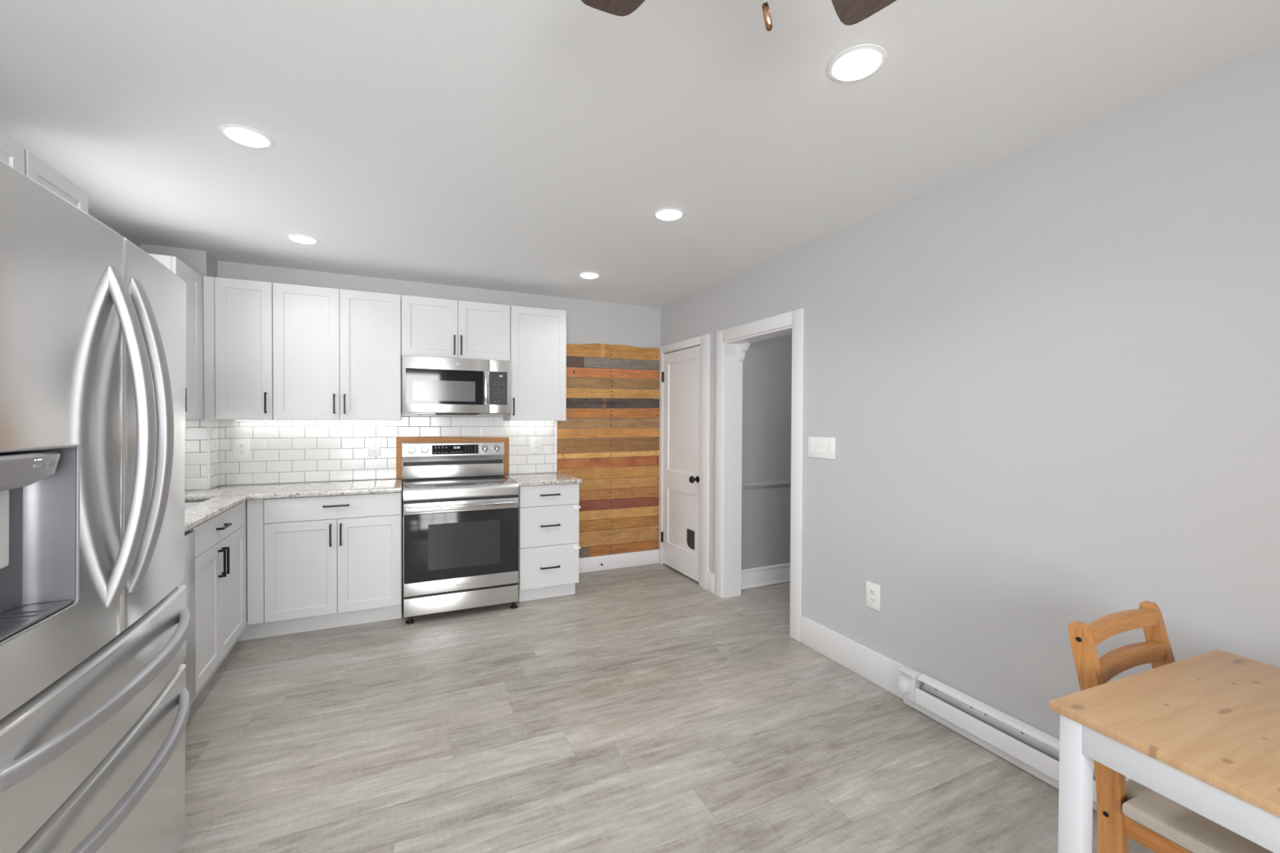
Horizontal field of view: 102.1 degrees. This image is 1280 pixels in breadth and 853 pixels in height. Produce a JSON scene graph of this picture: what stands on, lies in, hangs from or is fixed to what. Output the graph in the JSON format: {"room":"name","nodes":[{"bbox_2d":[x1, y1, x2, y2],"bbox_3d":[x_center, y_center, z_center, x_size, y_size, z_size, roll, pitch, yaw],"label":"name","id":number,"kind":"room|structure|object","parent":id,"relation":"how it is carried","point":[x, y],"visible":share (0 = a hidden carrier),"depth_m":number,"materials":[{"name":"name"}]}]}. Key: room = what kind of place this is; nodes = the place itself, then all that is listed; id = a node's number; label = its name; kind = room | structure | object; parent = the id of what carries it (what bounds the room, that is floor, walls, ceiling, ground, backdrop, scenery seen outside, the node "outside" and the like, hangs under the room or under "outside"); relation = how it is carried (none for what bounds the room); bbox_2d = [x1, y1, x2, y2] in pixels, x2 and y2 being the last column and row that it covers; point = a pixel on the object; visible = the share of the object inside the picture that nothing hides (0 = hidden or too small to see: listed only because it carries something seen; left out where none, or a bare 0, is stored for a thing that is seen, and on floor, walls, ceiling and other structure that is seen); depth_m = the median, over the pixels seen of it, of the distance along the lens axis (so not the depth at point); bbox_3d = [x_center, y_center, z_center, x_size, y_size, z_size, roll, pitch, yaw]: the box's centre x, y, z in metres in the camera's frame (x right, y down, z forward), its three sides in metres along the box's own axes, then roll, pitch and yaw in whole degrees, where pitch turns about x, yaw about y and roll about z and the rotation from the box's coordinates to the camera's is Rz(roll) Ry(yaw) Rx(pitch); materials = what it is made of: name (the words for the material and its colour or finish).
{"room":"kitchen","nodes":[
{"label":"kitchen","id":0,"kind":"room"},
{"bbox_2d":[88,208,140,248],"bbox_3d":[-1.902,0.131,0.517,0.120,2.430,6.270,0,1,-25],"label":"wall","id":1,"kind":"structure","parent":0,"point":[91,213],"depth_m":2.87,"materials":[{"name":"grey paint"}]},
{"bbox_2d":[0,129,88,213],"bbox_3d":[-2.162,-0.471,1.653,0.359,0.896,0.746,0,1,-25],"label":"upper cabinet","id":2,"kind":"object","parent":1,"relation":"attached to","point":[12,153],"visible":0.1,"depth_m":1.78,"materials":[{"name":"white paint"}]},
{"bbox_2d":[147,253,204,419],"bbox_3d":[-2.777,-0.489,2.986,0.359,0.896,0.437,0,1,-25],"label":"upper cabinet","id":3,"kind":"object","parent":1,"relation":"attached to","point":[194,375],"visible":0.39,"depth_m":3.09,"materials":[{"name":"white paint"}]},
{"bbox_2d":[140,244,218,490],"bbox_3d":[-2.968,0.093,3.355,0.322,2.430,0.222,0,1,-25],"label":"wall","id":4,"kind":"structure","parent":0,"point":[201,261],"depth_m":3.28,"materials":[{"name":"grey paint"}]},
{"bbox_2d":[184,419,219,490],"bbox_3d":[-2.956,0.145,3.351,0.322,0.514,0.221,0,1,-25],"label":"tile backsplash","id":5,"kind":"structure","parent":4,"relation":"attached to","point":[196,430],"depth_m":3.30,"materials":[{"name":"white tile"}]},
{"bbox_2d":[217,260,661,613],"bbox_3d":[-1.493,0.089,4.225,3.970,2.430,0.120,0,1,-25],"label":"wall","id":6,"kind":"structure","parent":0,"point":[588,322],"depth_m":4.35,"materials":[{"name":"grey paint"}]},
{"bbox_2d":[203,275,273,419],"bbox_3d":[-2.623,-0.494,3.435,0.360,0.896,0.351,0,1,-25],"label":"upper cabinet","id":7,"kind":"object","parent":6,"relation":"attached to","point":[238,353],"visible":0.98,"depth_m":3.31,"materials":[{"name":"white paint"}]},
{"bbox_2d":[272,282,400,420],"bbox_3d":[-2.113,-0.494,3.670,0.761,0.896,0.351,0,1,-25],"label":"upper cabinet","id":8,"kind":"object","parent":6,"relation":"attached to","point":[337,352],"visible":1,"depth_m":3.53,"materials":[{"name":"white paint"}]},
{"bbox_2d":[235,419,396,421],"bbox_3d":[-2.293,-0.044,3.716,0.990,0.006,0.020,0,1,-25],"label":"light","id":9,"kind":"object","parent":8,"relation":"attached to","point":[235,420],"visible":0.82,"depth_m":3.70,"materials":[{"name":"white plastic"}]},
{"bbox_2d":[328,420,387,421],"bbox_3d":[-2.293,-0.042,3.716,0.978,0.001,0.014,0,1,-25],"label":"diffuser","id":10,"kind":"object","parent":9,"relation":"attached to","point":[328,420],"depth_m":3.81,"materials":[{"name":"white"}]},
{"bbox_2d":[206,419,556,489],"bbox_3d":[-1.748,0.153,3.912,2.370,0.494,0.014,0,1,-30],"label":"trim","id":11,"kind":"structure","parent":6,"relation":"attached to","point":[207,420],"depth_m":3.32,"materials":[{"name":"white paint"}]},
{"bbox_2d":[219,414,555,485],"bbox_3d":[-1.796,0.153,4.014,2.340,0.494,0.010,0,1,-25],"label":"tile backsplash","id":12,"kind":"structure","parent":6,"relation":"attached to","point":[282,451],"depth_m":3.83,"materials":[{"name":"white tile"}]},
{"bbox_2d":[232,438,250,458],"bbox_3d":[-2.745,0.151,3.566,0.100,0.135,0.009,0,1,-25],"label":"wall outlet","id":13,"kind":"object","parent":12,"relation":"attached to","point":[241,446],"visible":1,"depth_m":3.56,"materials":[{"name":"white plastic"}]},
{"bbox_2d":[238,443,244,447],"bbox_3d":[-2.744,0.131,3.563,0.033,0.029,0.002,0,1,-25],"label":"receptacle","id":14,"kind":"object","parent":13,"relation":"attached to","point":[240,445],"depth_m":3.56,"materials":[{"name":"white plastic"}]},
{"bbox_2d":[238,448,244,453],"bbox_3d":[-2.744,0.172,3.563,0.033,0.029,0.002,0,1,-25],"label":"receptacle","id":15,"kind":"object","parent":13,"relation":"attached to","point":[240,451],"depth_m":3.56,"materials":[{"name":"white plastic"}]},
{"bbox_2d":[368,439,381,456],"bbox_3d":[-2.002,0.162,3.909,0.090,0.128,0.009,0,1,-25],"label":"wall outlet","id":16,"kind":"object","parent":12,"relation":"attached to","point":[374,445],"visible":1,"depth_m":3.91,"materials":[{"name":"white plastic"}]},
{"bbox_2d":[372,443,377,447],"bbox_3d":[-2.001,0.142,3.906,0.033,0.029,0.002,0,1,-25],"label":"receptacle","id":17,"kind":"object","parent":16,"relation":"attached to","point":[374,445],"depth_m":3.90,"materials":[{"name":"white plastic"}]},
{"bbox_2d":[395,436,509,478],"bbox_3d":[-1.481,0.239,4.145,0.852,0.320,0.018,0,1,-25],"label":"surround","id":18,"kind":"object","parent":12,"relation":"attached to","point":[399,440],"visible":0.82,"depth_m":4.10,"materials":[{"name":"brown wood"}]},
{"bbox_2d":[530,436,542,452],"bbox_3d":[-0.887,0.154,4.423,0.100,0.128,0.009,0,1,-25],"label":"wall outlet","id":19,"kind":"object","parent":12,"relation":"attached to","point":[535,442],"visible":1,"depth_m":4.42,"materials":[{"name":"white plastic"}]},
{"bbox_2d":[401,294,510,360],"bbox_3d":[-1.415,-0.726,3.989,0.769,0.435,0.351,0,1,-25],"label":"upper cabinet","id":20,"kind":"object","parent":6,"relation":"attached to","point":[431,326],"visible":0.93,"depth_m":3.84,"materials":[{"name":"white paint"}]},
{"bbox_2d":[401,355,511,415],"bbox_3d":[-1.402,-0.297,3.962,0.762,0.419,0.400,0,1,-25],"label":"microwave","id":21,"kind":"object","parent":20,"relation":"attached to","point":[431,385],"visible":1,"depth_m":3.80,"materials":[{"name":"metal"}]},
{"bbox_2d":[502,305,566,420],"bbox_3d":[-0.862,-0.496,4.247,0.448,0.896,0.351,0,1,-25],"label":"upper cabinet","id":22,"kind":"object","parent":6,"relation":"attached to","point":[538,335],"visible":0.98,"depth_m":4.12,"materials":[{"name":"white paint"}]},
{"bbox_2d":[508,420,554,421],"bbox_3d":[-0.909,-0.046,4.355,0.380,0.006,0.020,0,1,-25],"label":"light","id":23,"kind":"object","parent":22,"relation":"attached to","point":[508,420],"visible":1,"depth_m":4.34,"materials":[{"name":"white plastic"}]},
{"bbox_2d":[556,343,659,557],"bbox_3d":[-0.271,0.209,4.712,0.990,1.913,0.020,0,1,-25],"label":"wall panel","id":24,"kind":"object","parent":6,"relation":"attached to","point":[619,524],"visible":0.88,"depth_m":4.72,"materials":[{"name":"brown wood"}]},
{"bbox_2d":[578,549,658,573],"bbox_3d":[-0.263,1.236,4.732,0.963,0.134,0.018,0,1,-25],"label":"baseboard","id":25,"kind":"structure","parent":6,"relation":"attached to","point":[588,564],"depth_m":4.75,"materials":[{"name":"white paint"}]},
{"bbox_2d":[0,0,1279,307],"bbox_3d":[0.403,-1.128,1.630,5.300,0.080,6.450,0,1,-25],"label":"ceiling","id":26,"kind":"structure","parent":0,"point":[519,146],"depth_m":1.79,"materials":[{"name":"paint"}]},
{"bbox_2d":[218,124,274,148],"bbox_3d":[-1.489,-1.091,1.963,0.168,0.017,0.168,0,1,-25],"label":"recessed light","id":27,"kind":"object","parent":26,"relation":"in","point":[242,135],"visible":1,"depth_m":1.94,"materials":[{"name":"white plastic"}]},
{"bbox_2d":[225,128,268,147],"bbox_3d":[-1.489,-1.090,1.963,0.131,0.016,0.131,0,1,-25],"label":"diffuser","id":28,"kind":"object","parent":27,"relation":"attached to","point":[251,137],"depth_m":1.95,"materials":[{"name":"white plastic"}]},
{"bbox_2d":[285,233,319,244],"bbox_3d":[-2.002,-1.106,3.074,0.168,0.017,0.168,0,1,-25],"label":"recessed light","id":29,"kind":"object","parent":26,"relation":"in","point":[301,238],"visible":1,"depth_m":3.04,"materials":[{"name":"white plastic"}]},
{"bbox_2d":[289,235,315,244],"bbox_3d":[-2.002,-1.106,3.074,0.131,0.016,0.131,0,1,-25],"label":"diffuser","id":30,"kind":"object","parent":29,"relation":"attached to","point":[301,239],"depth_m":3.05,"materials":[{"name":"white plastic"}]},
{"bbox_2d":[577,271,600,278],"bbox_3d":[-0.373,-1.108,3.816,0.168,0.017,0.168,0,1,-25],"label":"recessed light","id":31,"kind":"object","parent":26,"relation":"in","point":[584,274],"visible":1,"depth_m":3.78,"materials":[{"name":"white plastic"}]},
{"bbox_2d":[580,273,598,278],"bbox_3d":[-0.373,-1.108,3.816,0.131,0.016,0.131,0,1,-25],"label":"diffuser","id":32,"kind":"object","parent":31,"relation":"attached to","point":[583,275],"depth_m":3.79,"materials":[{"name":"white plastic"}]},
{"bbox_2d":[653,207,684,220],"bbox_3d":[0.150,-1.093,2.683,0.168,0.017,0.168,0,1,-25],"label":"recessed light","id":33,"kind":"object","parent":26,"relation":"in","point":[666,213],"visible":1,"depth_m":2.65,"materials":[{"name":"white plastic"}]},
{"bbox_2d":[656,209,681,220],"bbox_3d":[0.150,-1.092,2.683,0.131,0.016,0.131,0,1,-25],"label":"diffuser","id":34,"kind":"object","parent":33,"relation":"attached to","point":[664,215],"depth_m":2.66,"materials":[{"name":"white plastic"}]},
{"bbox_2d":[581,0,896,31],"bbox_3d":[0.180,-0.822,0.674,0.919,0.510,0.928,0,1,-25],"label":"ceiling fan","id":35,"kind":"object","parent":26,"relation":"hanging from","point":[850,12],"visible":1,"depth_m":1.04,"materials":[{"name":"brown wood"}]},
{"bbox_2d":[826,44,887,82],"bbox_3d":[0.648,-1.077,1.551,0.168,0.017,0.168,0,1,-25],"label":"recessed light","id":36,"kind":"object","parent":26,"relation":"in","point":[859,62],"visible":1,"depth_m":1.53,"materials":[{"name":"white plastic"}]},
{"bbox_2d":[833,49,880,80],"bbox_3d":[0.648,-1.077,1.551,0.131,0.016,0.131,0,1,-25],"label":"diffuser","id":37,"kind":"object","parent":36,"relation":"attached to","point":[850,64],"depth_m":1.53,"materials":[{"name":"white plastic"}]},
{"bbox_2d":[177,563,1155,852],"bbox_3d":[0.392,1.372,1.659,5.300,0.060,6.450,0,1,-25],"label":"floor","id":38,"kind":"structure","parent":0,"point":[644,708],"depth_m":2.16,"materials":[{"name":"grey wood"}]},
{"bbox_2d":[0,160,191,852],"bbox_3d":[-1.546,0.452,1.041,0.929,1.789,0.905,1,0,-25],"label":"refrigerator","id":39,"kind":"object","parent":38,"relation":"on","point":[95,620],"visible":1,"depth_m":1.06,"materials":[{"name":"silver metal"}]},
{"bbox_2d":[179,530,195,701],"bbox_3d":[-2.124,0.892,1.918,0.588,0.872,0.596,0,1,-25],"label":"dishwasher","id":40,"kind":"object","parent":38,"relation":"on","point":[188,581],"visible":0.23,"depth_m":2.25,"materials":[{"name":"metal"}]},
{"bbox_2d":[184,500,246,705],"bbox_3d":[-2.451,0.881,2.636,0.617,0.874,0.949,0,1,-25],"label":"base cabinet","id":41,"kind":"object","parent":38,"relation":"on","point":[220,540],"visible":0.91,"depth_m":2.65,"materials":[{"name":"white paint"}]},
{"bbox_2d":[237,492,401,641],"bbox_3d":[-2.138,0.872,3.534,0.928,0.874,0.611,0,1,-25],"label":"base cabinet","id":42,"kind":"object","parent":38,"relation":"on","point":[326,562],"visible":0.98,"depth_m":3.29,"materials":[{"name":"white paint"}]},
{"bbox_2d":[184,478,401,532],"bbox_3d":[-2.007,0.430,2.636,1.444,0.030,2.321,0,1,-25],"label":"countertop","id":43,"kind":"structure","parent":42,"relation":"on","point":[220,499],"depth_m":3.24,"materials":[{"name":"stone"}]},
{"bbox_2d":[184,499,207,502],"bbox_3d":[-2.520,0.533,2.685,0.393,0.180,0.815,0,1,-25],"label":"sink","id":44,"kind":"object","parent":43,"relation":"in","point":[187,501],"visible":0.02,"depth_m":3.07,"materials":[{"name":"metal"}]},
{"bbox_2d":[402,442,519,624],"bbox_3d":[-1.335,0.721,3.823,0.758,1.176,0.687,0,1,-25],"label":"range","id":45,"kind":"object","parent":38,"relation":"on","point":[460,511],"visible":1,"depth_m":3.60,"materials":[{"name":"silver metal"}]},
{"bbox_2d":[403,475,517,488],"bbox_3d":[-1.335,0.410,3.823,0.754,0.011,0.546,0,1,-25],"label":"cooktop","id":46,"kind":"object","parent":45,"relation":"in","point":[411,482],"depth_m":3.73,"materials":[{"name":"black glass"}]},
{"bbox_2d":[517,483,580,601],"bbox_3d":[-0.788,0.870,4.157,0.466,0.874,0.611,0,1,-25],"label":"base cabinet","id":47,"kind":"object","parent":38,"relation":"on","point":[548,522],"depth_m":3.90,"materials":[{"name":"white paint"}]},
{"bbox_2d":[503,472,582,486],"bbox_3d":[-0.792,0.417,4.145,0.488,0.030,0.599,0,1,-25],"label":"countertop","id":48,"kind":"structure","parent":47,"relation":"on","point":[542,478],"depth_m":4.00,"materials":[{"name":"stone"}]},
{"bbox_2d":[1048,648,1279,852],"bbox_3d":[1.462,0.987,0.743,0.722,0.740,1.180,0,1,-22],"label":"dining table","id":49,"kind":"object","parent":38,"relation":"on","point":[1201,732],"visible":1,"depth_m":1.08,"materials":[{"name":"brown wood"}]},
{"bbox_2d":[1068,600,1273,852],"bbox_3d":[1.415,0.934,1.231,0.424,0.834,0.496,0,1,-25],"label":"dining chair","id":50,"kind":"object","parent":38,"relation":"on","point":[1126,809],"visible":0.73,"depth_m":1.29,"materials":[{"name":"brown wood"}]},
{"bbox_2d":[1122,778,1273,852],"bbox_3d":[1.433,0.929,1.192,0.424,0.044,0.410,0,1,-25],"label":"seat cushion","id":51,"kind":"object","parent":50,"relation":"on","point":[1187,831],"depth_m":1.19,"materials":[{"name":"fabric"}]},
{"bbox_2d":[741,333,791,569],"bbox_3d":[1.304,0.098,4.453,1.300,2.430,0.100,0,1,-25],"label":"wall","id":52,"kind":"structure","parent":0,"point":[766,380],"depth_m":4.28,"materials":[{"name":"grey paint"}]},
{"bbox_2d":[741,562,790,589],"bbox_3d":[1.325,1.234,4.409,1.300,0.158,0.026,0,1,-25],"label":"baseboard","id":53,"kind":"structure","parent":52,"relation":"attached to","point":[755,577],"depth_m":4.27,"materials":[{"name":"white paint"}]},
{"bbox_2d":[742,480,791,488],"bbox_3d":[1.328,0.476,4.401,1.300,0.045,0.024,0,1,-25],"label":"trim","id":54,"kind":"structure","parent":52,"relation":"attached to","point":[786,482],"depth_m":4.26,"materials":[{"name":"grey paint"}]},
{"bbox_2d":[660,42,1279,739],"bbox_3d":[1.578,0.126,2.123,0.155,2.430,6.270,0,1,-25],"label":"wall","id":55,"kind":"structure","parent":0,"point":[1044,379],"depth_m":1.97,"materials":[{"name":"grey paint"}]},
{"bbox_2d":[661,345,700,582],"bbox_3d":[0.338,0.309,4.562,0.109,1.961,0.679,0,1,-25],"label":"door","id":56,"kind":"structure","parent":55,"relation":"in","point":[681,375],"depth_m":4.55,"materials":[{"name":"white paint"}]},
{"bbox_2d":[657,333,710,590],"bbox_3d":[0.367,0.281,4.538,0.020,2.054,0.872,0,1,-25],"label":"trim","id":57,"kind":"structure","parent":55,"relation":"attached to","point":[704,340],"depth_m":4.21,"materials":[{"name":"white paint"}]},
{"bbox_2d":[706,571,714,593],"bbox_3d":[0.569,1.239,4.106,0.018,0.150,0.107,0,1,-25],"label":"baseboard","id":58,"kind":"object","parent":55,"relation":"attached to","point":[710,577],"visible":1,"depth_m":4.10,"materials":[{"name":"white paint"}]},
{"bbox_2d":[714,308,804,641],"bbox_3d":[0.866,0.295,3.646,0.179,2.050,0.953,0,1,-25],"label":"trim","id":59,"kind":"structure","parent":55,"relation":"attached to","point":[732,344],"depth_m":3.96,"materials":[{"name":"white paint"}]},
{"bbox_2d":[808,436,835,459],"bbox_3d":[1.066,0.124,3.037,0.008,0.122,0.209,0,1,-25],"label":"light switch","id":60,"kind":"object","parent":55,"relation":"attached to","point":[818,446],"visible":1,"depth_m":3.03,"materials":[{"name":"white plastic"}]},
{"bbox_2d":[800,615,905,699],"bbox_3d":[1.843,1.270,1.346,0.018,0.163,4.067,0,1,-25],"label":"baseboard","id":61,"kind":"structure","parent":55,"relation":"attached to","point":[882,670],"depth_m":2.81,"materials":[{"name":"white paint"}]},
{"bbox_2d":[866,581,880,611],"bbox_3d":[1.218,0.886,2.708,0.009,0.134,0.088,0,1,-25],"label":"wall outlet","id":62,"kind":"object","parent":55,"relation":"attached to","point":[873,590],"visible":1,"depth_m":2.70,"materials":[{"name":"white plastic"}]},
{"bbox_2d":[870,588,875,595],"bbox_3d":[1.216,0.866,2.707,0.002,0.029,0.033,0,1,-25],"label":"receptacle","id":63,"kind":"object","parent":62,"relation":"attached to","point":[872,590],"depth_m":2.71,"materials":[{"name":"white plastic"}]},
{"bbox_2d":[870,596,875,603],"bbox_3d":[1.216,0.906,2.707,0.002,0.029,0.033,0,1,-25],"label":"receptacle","id":64,"kind":"object","parent":62,"relation":"attached to","point":[872,598],"depth_m":2.71,"materials":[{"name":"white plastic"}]},
{"bbox_2d":[897,666,1129,811],"bbox_3d":[1.656,1.258,1.664,0.091,0.174,1.842,0,1,-25],"label":"baseboard heater","id":65,"kind":"object","parent":55,"relation":"attached to","point":[1033,750],"visible":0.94,"depth_m":2.13,"materials":[{"name":"metal"}]},
{"bbox_2d":[917,673,1129,781],"bbox_3d":[1.681,1.183,1.626,0.039,0.022,1.754,0,1,-25],"label":"hood","id":66,"kind":"object","parent":65,"relation":"attached to","point":[1042,737],"depth_m":2.12,"materials":[{"name":"white metal"}]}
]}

